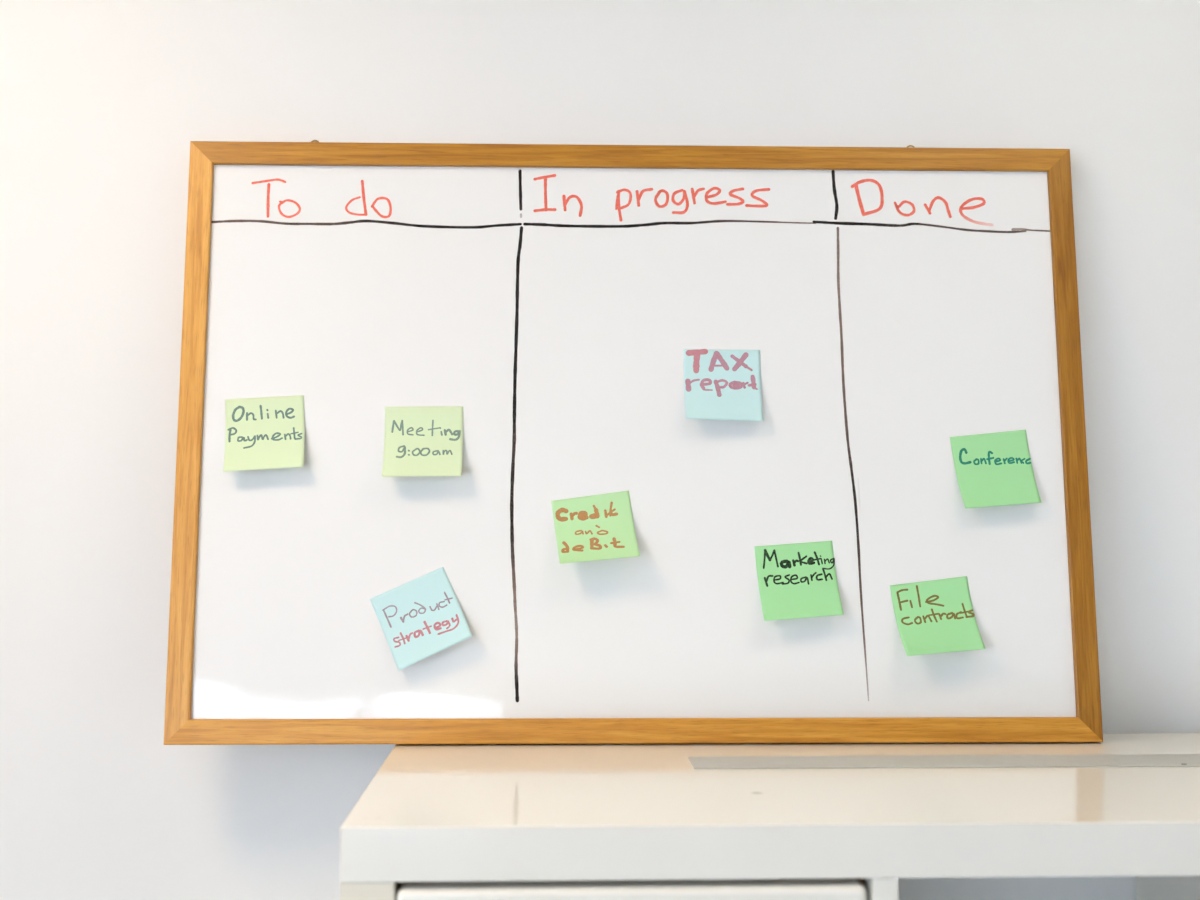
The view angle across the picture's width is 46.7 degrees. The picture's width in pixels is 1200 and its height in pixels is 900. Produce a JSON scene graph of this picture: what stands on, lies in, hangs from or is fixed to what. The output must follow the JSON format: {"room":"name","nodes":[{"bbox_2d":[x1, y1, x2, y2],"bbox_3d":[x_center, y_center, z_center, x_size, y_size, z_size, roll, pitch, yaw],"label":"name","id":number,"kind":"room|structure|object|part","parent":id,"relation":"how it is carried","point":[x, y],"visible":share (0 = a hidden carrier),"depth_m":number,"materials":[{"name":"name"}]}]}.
{"room":"office","nodes":[
{"label":"office","id":0,"kind":"room"},
{"bbox_2d":[0,0,1199,899],"bbox_3d":[0.002,0.445,1.448,5.040,2.620,0.120,0,-3,-2],"label":"wall","id":1,"kind":"structure","parent":0,"point":[103,103],"depth_m":1.41,"materials":[{"name":"white paint"}]},
{"bbox_3d":[0.080,1.703,-0.882,5.040,0.100,4.668,0,-3,-2],"label":"floor","id":2,"kind":"structure","parent":0,"visible":0},
{"bbox_2d":[340,733,1199,899],"bbox_3d":[0.547,1.007,1.157,1.473,1.471,0.393,0,-3,-2],"label":"cube shelf","id":3,"kind":"object","parent":2,"relation":"on","point":[633,821],"depth_m":1.00,"materials":[{"name":"white paint"}]},
{"bbox_3d":[-0.170,1.006,1.133,0.038,1.394,0.391,0,-3,-2],"label":"panel","id":4,"kind":"part","parent":3,"relation":"part of","materials":[{"name":"beige paint"}]},
{"bbox_3d":[0.023,0.470,0.975,0.331,0.326,0.019,0,-3,-2],"label":"door","id":5,"kind":"part","parent":3,"relation":"part of","materials":[{"name":"white paint"}]},
{"bbox_2d":[164,140,1102,744],"bbox_3d":[0.035,-0.018,1.365,0.887,0.596,0.091,0,-3,-2],"label":"whiteboard","id":6,"kind":"object","parent":3,"relation":"on","point":[896,303],"visible":0.99,"depth_m":1.36,"materials":[{"name":"white plastic"}]},
{"bbox_2d":[223,395,304,471],"bbox_3d":[-0.324,-0.016,1.341,0.080,0.076,0.025,0,-3,-2],"label":"sticky note","id":7,"kind":"object","parent":6,"relation":"attached to","point":[261,433],"visible":1,"depth_m":1.35,"materials":[{"name":"green paper"}]},
{"bbox_2d":[370,567,471,670],"bbox_3d":[-0.170,0.159,1.319,0.099,0.096,0.025,0,-3,-2],"label":"sticky note","id":8,"kind":"object","parent":6,"relation":"attached to","point":[419,618],"visible":1,"depth_m":1.32,"materials":[{"name":"teal paper"}]},
{"bbox_2d":[382,406,462,476],"bbox_3d":[-0.171,-0.009,1.342,0.077,0.070,0.029,0,-3,-2],"label":"sticky note","id":9,"kind":"object","parent":6,"relation":"attached to","point":[424,440],"visible":1,"depth_m":1.35,"materials":[{"name":"green paper"}]},
{"bbox_2d":[551,491,639,563],"bbox_3d":[-0.005,0.073,1.328,0.084,0.070,0.040,0,-3,-2],"label":"sticky note","id":10,"kind":"object","parent":6,"relation":"attached to","point":[601,526],"visible":1,"depth_m":1.34,"materials":[{"name":"green paper"}]},
{"bbox_3d":[0.034,-0.294,1.406,0.886,0.025,0.020,0,-3,-2],"label":"frame rail","id":11,"kind":"part","parent":6,"relation":"part of","materials":[{"name":"brown wood"}]},
{"bbox_3d":[0.035,0.266,1.320,0.886,0.025,0.020,0,-3,-2],"label":"frame rail","id":12,"kind":"part","parent":6,"relation":"part of","materials":[{"name":"brown wood"}]},
{"bbox_2d":[683,349,762,420],"bbox_3d":[0.121,-0.064,1.360,0.076,0.073,0.026,0,-3,-2],"label":"sticky note","id":13,"kind":"object","parent":6,"relation":"attached to","point":[720,384],"visible":1,"depth_m":1.37,"materials":[{"name":"teal paper"}]},
{"bbox_2d":[754,541,843,620],"bbox_3d":[0.190,0.125,1.332,0.081,0.075,0.027,0,-3,-2],"label":"sticky note","id":14,"kind":"object","parent":6,"relation":"attached to","point":[796,580],"visible":1,"depth_m":1.34,"materials":[{"name":"green paper"}]},
{"bbox_2d":[890,576,985,655],"bbox_3d":[0.322,0.158,1.327,0.084,0.073,0.035,0,-3,-2],"label":"sticky note","id":15,"kind":"object","parent":6,"relation":"attached to","point":[933,616],"visible":1,"depth_m":1.34,"materials":[{"name":"green paper"}]},
{"bbox_2d":[950,430,1041,507],"bbox_3d":[0.386,0.018,1.355,0.083,0.078,0.026,0,-3,-2],"label":"sticky note","id":16,"kind":"object","parent":6,"relation":"attached to","point":[992,469],"visible":1,"depth_m":1.36,"materials":[{"name":"green paper"}]},
{"bbox_3d":[0.629,0.275,1.237,1.100,0.002,0.057,0,-3,-2],"label":"flat strip","id":17,"kind":"part","parent":3,"relation":"part of","materials":[{"name":"white laminate"}]}
]}

